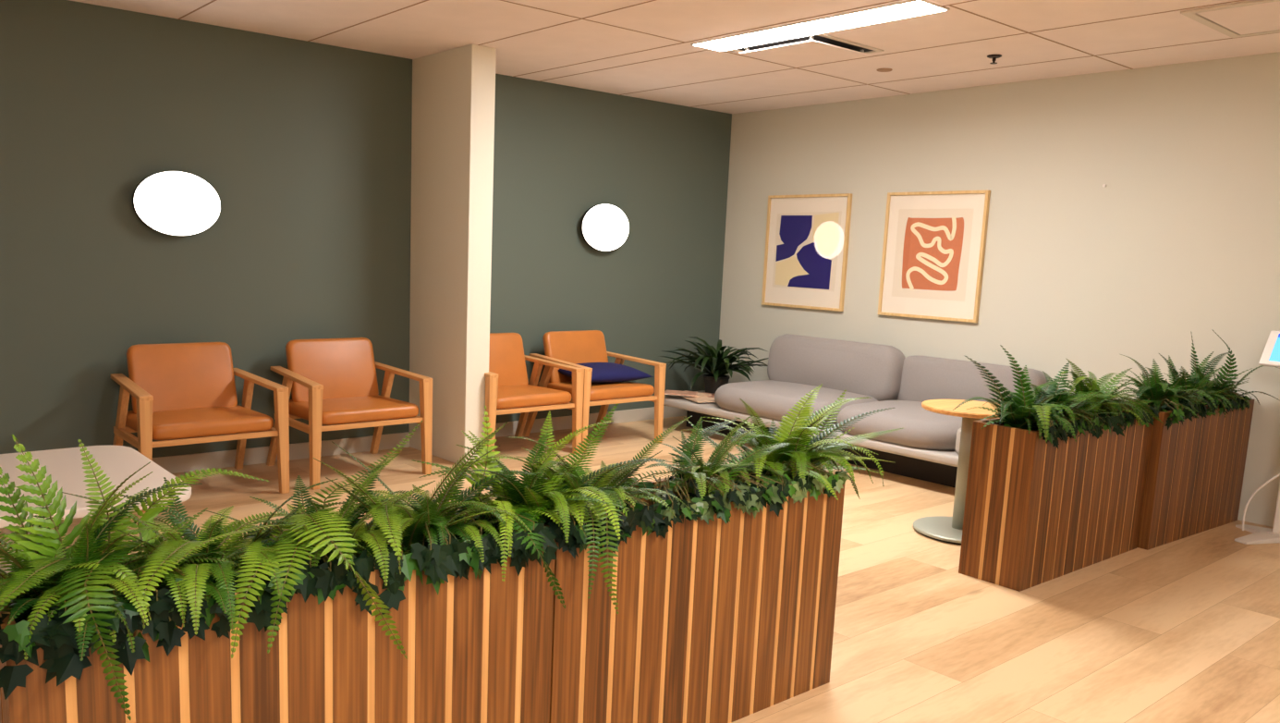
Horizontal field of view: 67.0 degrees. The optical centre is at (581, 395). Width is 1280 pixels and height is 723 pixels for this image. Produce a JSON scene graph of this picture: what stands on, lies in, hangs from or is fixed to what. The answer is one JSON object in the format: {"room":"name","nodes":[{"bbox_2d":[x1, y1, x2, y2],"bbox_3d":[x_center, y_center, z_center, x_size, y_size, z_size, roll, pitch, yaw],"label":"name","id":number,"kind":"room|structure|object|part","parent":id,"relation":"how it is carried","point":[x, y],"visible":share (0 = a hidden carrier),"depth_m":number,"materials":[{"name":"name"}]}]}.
{"room":"waiting room","nodes":[
{"label":"waiting room","id":0,"kind":"room"},
{"bbox_2d":[0,0,731,457],"bbox_3d":[-2.824,-0.836,5.542,10.500,2.690,0.120,-5,11,-39],"label":"wall","id":1,"kind":"structure","parent":0,"point":[304,147],"depth_m":6.12,"materials":[{"name":"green paint"}]},
{"bbox_2d":[132,170,220,235],"bbox_3d":[-2.394,-1.135,5.703,0.498,0.376,0.089,-5,11,-39],"label":"wall lamp","id":2,"kind":"object","parent":1,"relation":"attached to","point":[168,202],"visible":1,"depth_m":5.66,"materials":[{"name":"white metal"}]},
{"bbox_2d":[152,405,686,473],"bbox_3d":[-2.828,0.449,5.684,10.500,0.107,0.014,-5,11,-39],"label":"baseboard","id":3,"kind":"structure","parent":1,"relation":"attached to","point":[180,463],"depth_m":6.64,"materials":[{"name":"beige paint"}]},
{"bbox_2d":[579,203,629,251],"bbox_3d":[0.175,-1.356,7.778,0.498,0.376,0.089,-5,11,-39],"label":"wall lamp","id":4,"kind":"object","parent":1,"relation":"attached to","point":[603,226],"visible":1,"depth_m":7.73,"materials":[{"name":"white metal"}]},
{"bbox_2d":[408,43,496,464],"bbox_3d":[-0.897,-0.918,6.542,0.181,2.690,0.753,-5,11,-39],"label":"column","id":5,"kind":"structure","parent":0,"point":[454,90],"depth_m":6.37,"materials":[{"name":"beige paint"}]},
{"bbox_2d":[0,415,1279,722],"bbox_3d":[0.154,1.209,2.072,10.500,0.100,9.500,-5,11,-39],"label":"floor","id":6,"kind":"structure","parent":0,"point":[1187,629],"depth_m":4.03,"materials":[{"name":"brown wood"}]},
{"bbox_2d":[0,445,191,572],"bbox_3d":[-2.360,0.558,4.031,1.150,0.420,1.160,-5,11,-39],"label":"table","id":7,"kind":"object","parent":6,"relation":"on","point":[65,465],"visible":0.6,"depth_m":4.15,"materials":[{"name":"beige laminate"}]},
{"bbox_2d":[110,341,289,511],"bbox_3d":[-2.222,0.130,5.553,0.800,0.821,0.758,-5,11,-39],"label":"armchair","id":8,"kind":"object","parent":6,"relation":"on","point":[185,391],"visible":0.98,"depth_m":5.52,"materials":[{"name":"orange leather"}]},
{"bbox_3d":[-2.639,0.227,5.510,0.044,0.612,0.330,-6,12,-43],"label":"leg","id":9,"kind":"part","parent":8,"relation":"part of","materials":[{"name":"brown wood"}]},
{"bbox_3d":[-2.477,0.235,5.298,0.030,0.042,0.600,-5,11,-39],"label":"rail","id":10,"kind":"part","parent":8,"relation":"part of","materials":[{"name":"brown wood"}]},
{"bbox_3d":[-2.373,0.171,5.745,0.700,0.042,0.030,-5,11,-39],"label":"rail","id":11,"kind":"part","parent":8,"relation":"part of","materials":[{"name":"brown wood"}]},
{"bbox_3d":[-2.474,-0.051,5.288,0.070,0.055,0.723,-4,11,-36],"label":"armrest","id":12,"kind":"part","parent":8,"relation":"part of","materials":[{"name":"brown wood"}]},
{"bbox_3d":[-2.290,0.314,5.073,0.068,0.596,0.058,-5,11,-39],"label":"leg","id":13,"kind":"part","parent":8,"relation":"part of","materials":[{"name":"brown wood"}]},
{"bbox_3d":[-2.344,-0.098,5.680,0.590,0.430,0.096,-5,-6,-39],"label":"backrest","id":14,"kind":"part","parent":8,"relation":"part of","materials":[{"name":"orange leather"}]},
{"bbox_3d":[-2.207,0.142,5.536,0.666,0.108,0.670,-5,10,-39],"label":"seat","id":15,"kind":"part","parent":8,"relation":"part of","materials":[{"name":"orange leather"}]},
{"bbox_3d":[-2.006,0.235,5.297,0.700,0.030,0.025,-5,11,-39],"label":"rail","id":16,"kind":"part","parent":8,"relation":"part of","materials":[{"name":"brown wood"}]},
{"bbox_3d":[-2.084,0.179,5.958,0.044,0.612,0.330,-4,11,-35],"label":"leg","id":17,"kind":"part","parent":8,"relation":"part of","materials":[{"name":"brown wood"}]},
{"bbox_3d":[-1.931,-0.097,5.727,0.070,0.055,0.723,-6,11,-41],"label":"armrest","id":18,"kind":"part","parent":8,"relation":"part of","materials":[{"name":"brown wood"}]},
{"bbox_3d":[-1.721,0.265,5.532,0.068,0.596,0.058,-5,11,-39],"label":"leg","id":19,"kind":"part","parent":8,"relation":"part of","materials":[{"name":"brown wood"}]},
{"bbox_2d":[0,512,554,722],"bbox_3d":[-0.655,0.729,2.272,1.220,0.730,0.300,-5,11,-37],"label":"planter","id":20,"kind":"object","parent":6,"relation":"on","point":[478,650],"visible":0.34,"depth_m":2.16,"materials":[{"name":"brown wood"}]},
{"bbox_3d":[-1.130,0.767,1.910,0.024,0.730,0.252,-5,11,-37],"label":"panel","id":21,"kind":"part","parent":20,"relation":"part of","materials":[{"name":"brown wood"}]},
{"bbox_2d":[0,434,244,719],"bbox_3d":[-1.051,0.330,1.883,0.620,0.497,0.580,5,9,17],"label":"fern","id":22,"kind":"object","parent":20,"relation":"in","point":[44,569],"visible":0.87,"depth_m":1.86,"materials":[{"name":"green plant foliage"}]},
{"bbox_2d":[0,542,244,699],"bbox_3d":[-0.945,0.424,1.933,0.489,0.178,0.346,-5,11,-39],"label":"ivy plant","id":23,"kind":"object","parent":20,"relation":"in","point":[58,643],"visible":0.52,"depth_m":1.82,"materials":[{"name":"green plant"}]},
{"bbox_2d":[61,467,361,633],"bbox_3d":[-0.788,0.324,2.059,0.529,0.300,0.558,2,9,0],"label":"fern","id":24,"kind":"object","parent":20,"relation":"on","point":[211,542],"visible":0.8,"depth_m":2.02,"materials":[{"name":"green plant foliage"}]},
{"bbox_3d":[-0.739,0.710,2.380,1.220,0.730,0.024,-5,11,-37],"label":"panel","id":25,"kind":"part","parent":20,"relation":"part of","materials":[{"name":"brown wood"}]},
{"bbox_2d":[203,420,435,658],"bbox_3d":[-0.561,0.333,2.223,0.573,0.449,0.488,-3,10,-29],"label":"fern","id":26,"kind":"object","parent":20,"relation":"in","point":[316,522],"visible":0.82,"depth_m":2.09,"materials":[{"name":"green plant"}]},
{"bbox_2d":[223,517,424,631],"bbox_3d":[-0.615,0.392,2.199,0.494,0.173,0.352,-5,11,-39],"label":"ivy plant","id":27,"kind":"object","parent":20,"relation":"in","point":[323,580],"visible":0.39,"depth_m":2.09,"materials":[{"name":"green plant"}]},
{"bbox_2d":[313,422,550,573],"bbox_3d":[-0.348,0.259,2.386,0.604,0.362,0.538,0,9,-14],"label":"fern","id":28,"kind":"object","parent":20,"relation":"on","point":[400,521],"visible":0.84,"depth_m":2.35,"materials":[{"name":"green plant"}]},
{"bbox_2d":[400,500,559,594],"bbox_3d":[-0.305,0.361,2.424,0.431,0.154,0.342,-5,11,-39],"label":"ivy plant","id":29,"kind":"object","parent":20,"relation":"in","point":[455,558],"visible":0.59,"depth_m":2.31,"materials":[{"name":"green plant"}]},
{"bbox_2d":[266,337,432,489],"bbox_3d":[-1.492,0.067,6.143,0.800,0.821,0.758,-5,11,-39],"label":"armchair","id":30,"kind":"object","parent":6,"relation":"on","point":[329,381],"visible":0.95,"depth_m":6.10,"materials":[{"name":"orange leather"}]},
{"bbox_3d":[-1.909,0.164,6.099,0.044,0.612,0.330,-6,12,-43],"label":"leg","id":31,"kind":"part","parent":30,"relation":"part of","materials":[{"name":"brown wood"}]},
{"bbox_3d":[-1.747,0.172,5.887,0.030,0.042,0.600,-5,11,-39],"label":"rail","id":32,"kind":"part","parent":30,"relation":"part of","materials":[{"name":"brown wood"}]},
{"bbox_3d":[-1.643,0.108,6.334,0.700,0.042,0.030,-5,11,-39],"label":"rail","id":33,"kind":"part","parent":30,"relation":"part of","materials":[{"name":"brown wood"}]},
{"bbox_3d":[-1.744,-0.113,5.877,0.070,0.055,0.723,-4,11,-36],"label":"armrest","id":34,"kind":"part","parent":30,"relation":"part of","materials":[{"name":"brown wood"}]},
{"bbox_3d":[-1.560,0.251,5.662,0.068,0.596,0.058,-5,11,-39],"label":"leg","id":35,"kind":"part","parent":30,"relation":"part of","materials":[{"name":"brown wood"}]},
{"bbox_3d":[-1.615,-0.161,6.270,0.590,0.430,0.096,-5,-6,-39],"label":"backrest","id":36,"kind":"part","parent":30,"relation":"part of","materials":[{"name":"orange leather"}]},
{"bbox_3d":[-1.477,0.079,6.125,0.666,0.108,0.670,-5,10,-39],"label":"seat","id":37,"kind":"part","parent":30,"relation":"part of","materials":[{"name":"orange leather"}]},
{"bbox_3d":[-1.276,0.172,5.886,0.700,0.030,0.025,-5,11,-39],"label":"rail","id":38,"kind":"part","parent":30,"relation":"part of","materials":[{"name":"brown wood"}]},
{"bbox_3d":[-1.355,0.117,6.547,0.044,0.612,0.330,-4,11,-35],"label":"leg","id":39,"kind":"part","parent":30,"relation":"part of","materials":[{"name":"brown wood"}]},
{"bbox_3d":[-1.201,-0.160,6.316,0.070,0.055,0.723,-6,11,-41],"label":"armrest","id":40,"kind":"part","parent":30,"relation":"part of","materials":[{"name":"brown wood"}]},
{"bbox_3d":[-0.992,0.202,6.121,0.068,0.596,0.058,-5,11,-39],"label":"leg","id":41,"kind":"part","parent":30,"relation":"part of","materials":[{"name":"brown wood"}]},
{"bbox_2d":[484,332,584,453],"bbox_3d":[-0.539,-0.015,6.912,0.800,0.821,0.758,-5,11,-39],"label":"armchair","id":42,"kind":"object","parent":6,"relation":"on","point":[506,386],"visible":0.62,"depth_m":6.88,"materials":[{"name":"orange leather"}]},
{"bbox_3d":[-0.607,0.169,6.432,0.068,0.596,0.058,-5,11,-39],"label":"leg","id":43,"kind":"part","parent":42,"relation":"part of","materials":[{"name":"brown wood"}]},
{"bbox_3d":[-0.791,-0.195,6.647,0.070,0.055,0.723,-4,11,-36],"label":"armrest","id":44,"kind":"part","parent":42,"relation":"part of","materials":[{"name":"brown wood"}]},
{"bbox_3d":[-0.661,-0.242,7.040,0.590,0.430,0.096,-5,-6,-39],"label":"backrest","id":45,"kind":"part","parent":42,"relation":"part of","materials":[{"name":"orange leather"}]},
{"bbox_3d":[-0.402,0.035,7.317,0.044,0.612,0.330,-4,11,-35],"label":"leg","id":46,"kind":"part","parent":42,"relation":"part of","materials":[{"name":"brown wood"}]},
{"bbox_3d":[-0.524,-0.003,6.895,0.666,0.108,0.670,-5,10,-39],"label":"seat","id":47,"kind":"part","parent":42,"relation":"part of","materials":[{"name":"orange leather"}]},
{"bbox_3d":[-0.323,0.090,6.656,0.700,0.030,0.025,-5,11,-39],"label":"rail","id":48,"kind":"part","parent":42,"relation":"part of","materials":[{"name":"brown wood"}]},
{"bbox_3d":[-0.248,-0.242,7.086,0.070,0.055,0.723,-6,11,-41],"label":"armrest","id":49,"kind":"part","parent":42,"relation":"part of","materials":[{"name":"brown wood"}]},
{"bbox_3d":[-0.039,0.120,6.891,0.068,0.596,0.058,-5,11,-39],"label":"leg","id":50,"kind":"part","parent":42,"relation":"part of","materials":[{"name":"brown wood"}]},
{"bbox_2d":[522,329,666,451],"bbox_3d":[0.086,-0.069,7.418,0.800,0.821,0.758,-5,11,-39],"label":"armchair","id":51,"kind":"object","parent":6,"relation":"on","point":[568,347],"visible":0.73,"depth_m":7.36,"materials":[{"name":"orange leather"}]},
{"bbox_3d":[-0.330,0.029,7.374,0.044,0.612,0.330,-6,12,-43],"label":"leg","id":52,"kind":"part","parent":51,"relation":"part of","materials":[{"name":"brown wood"}]},
{"bbox_3d":[-0.166,-0.249,7.152,0.070,0.055,0.723,-4,11,-36],"label":"armrest","id":53,"kind":"part","parent":51,"relation":"part of","materials":[{"name":"brown wood"}]},
{"bbox_3d":[-0.036,-0.296,7.545,0.590,0.430,0.096,-5,-6,-39],"label":"backrest","id":54,"kind":"part","parent":51,"relation":"part of","materials":[{"name":"orange leather"}]},
{"bbox_3d":[0.019,0.116,6.937,0.068,0.596,0.058,-5,11,-39],"label":"leg","id":55,"kind":"part","parent":51,"relation":"part of","materials":[{"name":"brown wood"}]},
{"bbox_3d":[0.101,-0.057,7.400,0.666,0.108,0.670,-5,10,-39],"label":"seat","id":56,"kind":"part","parent":51,"relation":"part of","materials":[{"name":"orange leather"}]},
{"bbox_2d":[558,362,653,382],"bbox_3d":[0.152,-0.181,7.430,0.660,0.133,0.479,-4,11,-35],"label":"cushion","id":57,"kind":"object","parent":51,"relation":"on","point":[602,371],"visible":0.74,"depth_m":7.31,"materials":[{"name":"blue fabric"}]},
{"bbox_3d":[0.224,-0.019,7.822,0.044,0.612,0.330,-4,11,-35],"label":"leg","id":58,"kind":"part","parent":51,"relation":"part of","materials":[{"name":"brown wood"}]},
{"bbox_3d":[0.303,0.036,7.161,0.700,0.030,0.025,-5,11,-39],"label":"rail","id":59,"kind":"part","parent":51,"relation":"part of","materials":[{"name":"brown wood"}]},
{"bbox_3d":[0.378,-0.296,7.591,0.070,0.055,0.723,-6,11,-41],"label":"armrest","id":60,"kind":"part","parent":51,"relation":"part of","materials":[{"name":"brown wood"}]},
{"bbox_3d":[0.587,0.067,7.396,0.068,0.596,0.058,-5,11,-39],"label":"leg","id":61,"kind":"part","parent":51,"relation":"part of","materials":[{"name":"brown wood"}]},
{"bbox_2d":[536,463,845,722],"bbox_3d":[0.304,0.651,3.021,1.220,0.730,0.300,-5,11,-39],"label":"planter","id":62,"kind":"object","parent":6,"relation":"on","point":[718,621],"visible":0.55,"depth_m":2.87,"materials":[{"name":"brown wood"}]},
{"bbox_2d":[413,404,677,608],"bbox_3d":[-0.120,0.266,2.596,0.551,0.463,0.644,6,10,26],"label":"fern","id":63,"kind":"object","parent":62,"relation":"in","point":[531,501],"visible":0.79,"depth_m":2.54,"materials":[{"name":"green plant"}]},
{"bbox_2d":[543,489,669,559],"bbox_3d":[0.004,0.332,2.675,0.427,0.144,0.339,-5,11,-39],"label":"ivy plant","id":64,"kind":"object","parent":62,"relation":"in","point":[647,518],"visible":0.53,"depth_m":2.56,"materials":[{"name":"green plant"}]},
{"bbox_2d":[504,402,725,613],"bbox_3d":[0.136,0.274,2.874,0.462,0.478,0.949,9,11,38],"label":"fern","id":65,"kind":"object","parent":62,"relation":"in","point":[610,481],"visible":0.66,"depth_m":2.68,"materials":[{"name":"green leaf"}]},
{"bbox_3d":[0.217,0.632,3.126,1.220,0.730,0.024,-5,11,-39],"label":"panel","id":66,"kind":"part","parent":62,"relation":"part of","materials":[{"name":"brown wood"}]},
{"bbox_2d":[622,470,789,532],"bbox_3d":[0.340,0.302,2.935,0.575,0.149,0.336,-5,11,-39],"label":"ivy plant","id":67,"kind":"object","parent":62,"relation":"in","point":[749,499],"visible":0.8,"depth_m":2.87,"materials":[{"name":"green plant"}]},
{"bbox_2d":[646,414,829,502],"bbox_3d":[0.470,0.203,3.139,0.760,0.307,0.378,-6,12,-43],"label":"fern","id":68,"kind":"object","parent":62,"relation":"on","point":[698,471],"visible":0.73,"depth_m":3.04,"materials":[{"name":"green leaf"}]},
{"bbox_2d":[651,383,902,499],"bbox_3d":[0.794,0.173,3.322,1.181,0.403,0.616,-1,9,-20],"label":"fern","id":69,"kind":"object","parent":62,"relation":"in","point":[796,429],"visible":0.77,"depth_m":3.25,"materials":[{"name":"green plant"}]},
{"bbox_2d":[730,454,851,502],"bbox_3d":[0.653,0.275,3.196,0.366,0.147,0.350,-5,11,-39],"label":"ivy plant","id":70,"kind":"object","parent":62,"relation":"in","point":[799,487],"visible":0.58,"depth_m":3.10,"materials":[{"name":"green plant"}]},
{"bbox_2d":[663,333,1048,487],"bbox_3d":[1.889,0.015,7.274,1.095,0.828,2.920,-5,11,-39],"label":"sofa","id":71,"kind":"object","parent":6,"relation":"on","point":[926,448],"visible":0.62,"depth_m":7.03,"materials":[{"name":"beige fabric"}]},
{"bbox_2d":[659,336,768,393],"bbox_3d":[1.151,-0.244,8.201,0.887,0.472,0.918,8,10,34],"label":"potted plant","id":72,"kind":"object","parent":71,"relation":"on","point":[717,361],"visible":0.98,"depth_m":8.11,"materials":[{"name":"green plant"}]},
{"bbox_3d":[1.141,-0.090,8.209,0.224,0.165,0.224,-5,11,-39],"label":"pot","id":73,"kind":"part","parent":72,"relation":"part of","materials":[{"name":"brown ceramic"}]},
{"bbox_2d":[714,379,878,426],"bbox_3d":[1.655,0.048,7.427,0.920,0.232,1.160,-5,11,-39],"label":"seat cushion","id":74,"kind":"object","parent":71,"relation":"on","point":[771,399],"depth_m":7.24,"materials":[{"name":"grey fabric"}]},
{"bbox_2d":[767,333,904,401],"bbox_3d":[1.981,-0.220,7.601,0.310,0.450,1.200,3,6,-40],"label":"cushion","id":75,"kind":"object","parent":71,"relation":"on","point":[876,371],"depth_m":7.39,"materials":[{"name":"grey fabric"}]},
{"bbox_2d":[837,400,986,451],"bbox_3d":[2.316,0.194,6.625,0.920,0.232,0.940,-5,11,-39],"label":"seat cushion","id":76,"kind":"object","parent":71,"relation":"on","point":[923,430],"depth_m":6.31,"materials":[{"name":"grey fabric"}]},
{"bbox_2d":[897,354,1048,402],"bbox_3d":[2.750,-0.044,6.860,0.270,0.400,1.060,0,8,-39],"label":"cushion","id":77,"kind":"object","parent":71,"relation":"on","point":[920,378],"depth_m":6.85,"materials":[{"name":"grey fabric"}]},
{"bbox_3d":[1.020,0.019,7.972,0.262,0.012,0.202,6,10,26],"label":"magazine","id":78,"kind":"object","parent":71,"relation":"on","visible":0},
{"bbox_2d":[682,395,715,402],"bbox_3d":[0.970,0.026,7.827,0.202,0.012,0.262,-1,9,-21],"label":"magazine","id":79,"kind":"object","parent":78,"relation":"on","point":[703,398],"visible":0.82,"depth_m":7.78,"materials":[{"name":"beige paper"}]},
{"bbox_2d":[699,391,714,397],"bbox_3d":[1.017,-0.008,8.069,0.262,0.012,0.202,2,9,-1],"label":"magazine","id":80,"kind":"object","parent":78,"relation":"on","point":[713,394],"visible":0.14,"depth_m":8.05,"materials":[{"name":"beige paper"}]},
{"bbox_2d":[684,390,711,397],"bbox_3d":[0.911,-0.015,8.007,0.262,0.012,0.202,10,12,42],"label":"magazine","id":81,"kind":"object","parent":80,"relation":"on","point":[699,395],"visible":0.46,"depth_m":7.94,"materials":[{"name":"beige paper"}]},
{"bbox_2d":[664,390,697,396],"bbox_3d":[0.814,-0.023,7.951,0.262,0.012,0.202,4,9,12],"label":"magazine","id":82,"kind":"object","parent":81,"relation":"on","point":[666,392],"visible":0.86,"depth_m":7.91,"materials":[{"name":"beige paper"}]},
{"bbox_2d":[913,399,1008,545],"bbox_3d":[2.065,0.402,5.184,0.512,0.700,0.512,-5,11,-39],"label":"side table","id":83,"kind":"object","parent":6,"relation":"on","point":[944,529],"visible":0.47,"depth_m":5.15,"materials":[{"name":"beige"}]},
{"bbox_2d":[958,406,1153,591],"bbox_3d":[2.371,0.460,4.779,1.220,0.730,0.300,-5,11,-38],"label":"planter","id":84,"kind":"object","parent":6,"relation":"on","point":[1036,512],"visible":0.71,"depth_m":4.48,"materials":[{"name":"brown wood"}]},
{"bbox_3d":[1.900,0.498,4.412,0.024,0.730,0.252,-5,11,-38],"label":"panel","id":85,"kind":"part","parent":84,"relation":"part of","materials":[{"name":"brown wood"}]},
{"bbox_2d":[952,344,1083,441],"bbox_3d":[2.008,-0.009,4.401,0.492,0.458,0.766,7,10,29],"label":"fern","id":86,"kind":"object","parent":84,"relation":"on","point":[1021,407],"visible":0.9,"depth_m":4.35,"materials":[{"name":"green plant"}]},
{"bbox_3d":[2.286,0.440,4.886,1.220,0.730,0.024,-5,11,-38],"label":"panel","id":87,"kind":"part","parent":84,"relation":"part of","materials":[{"name":"brown wood"}]},
{"bbox_2d":[998,406,1105,448],"bbox_3d":[2.178,0.132,4.512,0.642,0.150,0.344,-5,11,-39],"label":"ivy plant","id":88,"kind":"object","parent":84,"relation":"in","point":[1080,424],"visible":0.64,"depth_m":4.39,"materials":[{"name":"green plant"}]},
{"bbox_2d":[994,361,1164,438],"bbox_3d":[2.405,0.011,4.723,0.905,0.352,0.555,-6,11,-41],"label":"fern","id":89,"kind":"object","parent":84,"relation":"on","point":[1065,397],"visible":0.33,"depth_m":4.58,"materials":[{"name":"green plant"}]},
{"bbox_3d":[2.456,0.479,4.672,1.220,0.730,0.024,-5,11,-38],"label":"panel","id":90,"kind":"part","parent":84,"relation":"part of","materials":[{"name":"brown wood"}]},
{"bbox_2d":[1048,358,1153,426],"bbox_3d":[2.614,-0.010,4.868,0.498,0.364,0.680,7,10,27],"label":"fern","id":91,"kind":"object","parent":84,"relation":"on","point":[1080,385],"visible":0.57,"depth_m":4.81,"materials":[{"name":"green plant"}]},
{"bbox_2d":[1086,399,1158,436],"bbox_3d":[2.624,0.092,4.866,0.663,0.150,0.355,-5,11,-39],"label":"ivy plant","id":92,"kind":"object","parent":84,"relation":"in","point":[1129,418],"visible":0.47,"depth_m":4.72,"materials":[{"name":"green plant"}]},
{"bbox_2d":[1129,397,1254,549],"bbox_3d":[3.357,0.392,5.464,1.150,0.730,0.300,-4,11,-36],"label":"planter","id":93,"kind":"object","parent":6,"relation":"on","point":[1196,468],"visible":0.48,"depth_m":5.27,"materials":[{"name":"brown wood"}]},
{"bbox_3d":[2.902,0.425,5.134,0.024,0.730,0.252,-4,11,-36],"label":"panel","id":94,"kind":"part","parent":93,"relation":"part of","materials":[{"name":"brown wood"}]},
{"bbox_2d":[1110,353,1216,417],"bbox_3d":[3.093,-0.035,5.161,0.696,0.360,0.499,-3,10,-30],"label":"fern","id":95,"kind":"object","parent":93,"relation":"in","point":[1156,390],"visible":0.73,"depth_m":5.12,"materials":[{"name":"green plant"}]},
{"bbox_2d":[1133,393,1218,429],"bbox_3d":[3.176,0.067,5.219,0.630,0.161,0.361,-5,11,-39],"label":"ivy plant","id":96,"kind":"object","parent":93,"relation":"in","point":[1177,414],"visible":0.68,"depth_m":5.07,"materials":[{"name":"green plant"}]},
{"bbox_2d":[1136,330,1250,417],"bbox_3d":[3.443,-0.127,5.455,0.566,0.479,0.560,5,9,16],"label":"fern","id":97,"kind":"object","parent":93,"relation":"in","point":[1197,382],"visible":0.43,"depth_m":5.43,"materials":[{"name":"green plant"}]},
{"bbox_2d":[1165,329,1279,404],"bbox_3d":[3.666,-0.125,5.475,0.626,0.486,0.387,5,9,17],"label":"fern","id":98,"kind":"object","parent":93,"relation":"in","point":[1225,384],"visible":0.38,"depth_m":5.52,"materials":[{"name":"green plant"}]},
{"bbox_2d":[1204,390,1252,416],"bbox_3d":[3.618,0.027,5.548,0.526,0.147,0.352,-5,11,-39],"label":"ivy plant","id":99,"kind":"object","parent":93,"relation":"in","point":[1242,404],"visible":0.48,"depth_m":5.41,"materials":[{"name":"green plant"}]},
{"bbox_2d":[1234,330,1279,544],"bbox_3d":[3.871,0.237,5.222,0.463,1.146,0.453,9,11,39],"label":"kiosk","id":100,"kind":"object","parent":6,"relation":"on","point":[1271,354],"visible":1,"depth_m":5.30,"materials":[{"name":"beige plastic"}]},
{"bbox_2d":[1242,473,1279,530],"bbox_3d":[3.741,0.578,5.313,0.203,0.336,0.022,1,9,-7],"label":"power cable","id":101,"kind":"object","parent":100,"relation":"attached to","point":[1278,474],"visible":1,"depth_m":5.30,"materials":[{"name":"beige plastic"}]},
{"bbox_3d":[3.895,0.289,5.286,0.080,0.955,0.060,-5,11,-39],"label":"post","id":102,"kind":"part","parent":100,"relation":"part of","materials":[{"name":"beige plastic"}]},
{"bbox_2d":[70,0,1279,113],"bbox_3d":[0.254,-1.548,1.655,10.500,0.100,9.500,-5,11,-39],"label":"ceiling","id":103,"kind":"structure","parent":0,"point":[430,27],"depth_m":5.54,"materials":[{"name":"tile"}]},
{"bbox_2d":[177,0,1278,107],"bbox_3d":[0.252,-1.498,1.663,10.500,0.003,9.500,-5,11,-39],"label":"grid","id":104,"kind":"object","parent":103,"relation":"attached to","point":[213,0],"depth_m":5.55,"materials":[{"name":"beige metal"}]},
{"bbox_2d":[731,33,883,66],"bbox_3d":[1.337,-2.068,5.801,0.660,0.034,0.660,-5,11,-39],"label":"ceiling vent","id":105,"kind":"object","parent":103,"relation":"in","point":[817,48],"visible":0.91,"depth_m":5.73,"materials":[{"name":"white metal"}]},
{"bbox_3d":[1.337,-2.054,5.803,0.550,0.006,0.550,-5,11,-39],"label":"plate","id":106,"kind":"part","parent":105,"relation":"part of","materials":[{"name":"metal"}]},
{"bbox_3d":[1.338,-2.081,5.799,0.660,0.007,0.660,-5,11,-39],"label":"frame","id":107,"kind":"part","parent":105,"relation":"part of","materials":[{"name":"white metal"}]},
{"bbox_2d":[690,0,950,51],"bbox_3d":[1.231,-2.000,5.255,0.264,0.012,1.524,-5,11,-39],"label":"recessed light","id":108,"kind":"object","parent":103,"relation":"in","point":[909,8],"visible":1,"depth_m":5.13,"materials":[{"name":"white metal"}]},
{"bbox_2d":[876,68,892,72],"bbox_3d":[1.987,-2.138,6.335,0.100,0.008,0.100,-5,11,-39],"label":"cover plate","id":109,"kind":"object","parent":103,"relation":"attached to","point":[878,69],"visible":1,"depth_m":6.32,"materials":[{"name":"beige"}]},
{"bbox_2d":[987,54,1001,64],"bbox_3d":[2.477,-2.019,5.798,0.084,0.046,0.084,-5,11,-39],"label":"sprinkler","id":110,"kind":"object","parent":103,"relation":"attached to","point":[993,56],"visible":1,"depth_m":5.79,"materials":[{"name":"grey metal"}]},
{"bbox_2d":[1180,0,1279,37],"bbox_3d":[3.392,-1.824,4.607,0.720,0.011,0.720,-5,11,-39],"label":"access panel","id":111,"kind":"object","parent":103,"relation":"attached to","point":[1255,17],"visible":1,"depth_m":4.70,"materials":[{"name":"white metal"}]},
{"bbox_2d":[719,51,1279,526],"bbox_3d":[4.288,-0.532,5.239,0.120,2.690,9.620,-5,11,-39],"label":"wall","id":112,"kind":"structure","parent":0,"point":[1182,236],"depth_m":6.37,"materials":[{"name":"beige paint"}]},
{"bbox_2d":[761,193,852,311],"bbox_3d":[1.860,-1.202,8.048,0.035,0.935,0.834,-5,11,-39],"label":"framed picture","id":113,"kind":"object","parent":112,"relation":"attached to","point":[807,237],"visible":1,"depth_m":8.03,"materials":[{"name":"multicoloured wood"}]},
{"bbox_2d":[772,210,841,291],"bbox_3d":[1.866,-1.211,8.038,0.002,0.640,0.662,-5,11,-39],"label":"print","id":114,"kind":"object","parent":113,"relation":"attached to","point":[807,245],"depth_m":8.03,"materials":[{"name":"multicoloured paper"}]},
{"bbox_2d":[877,189,990,322],"bbox_3d":[2.593,-1.041,7.158,0.035,0.933,0.814,-5,11,-39],"label":"framed picture","id":115,"kind":"object","parent":112,"relation":"attached to","point":[933,248],"visible":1,"depth_m":7.14,"materials":[{"name":"paper"}]},
{"bbox_2d":[891,207,974,301],"bbox_3d":[2.591,-1.051,7.158,0.001,0.660,0.605,-5,11,-39],"label":"print","id":116,"kind":"object","parent":115,"relation":"attached to","point":[932,249],"depth_m":7.15,"materials":[{"name":"orange paper"}]}
]}

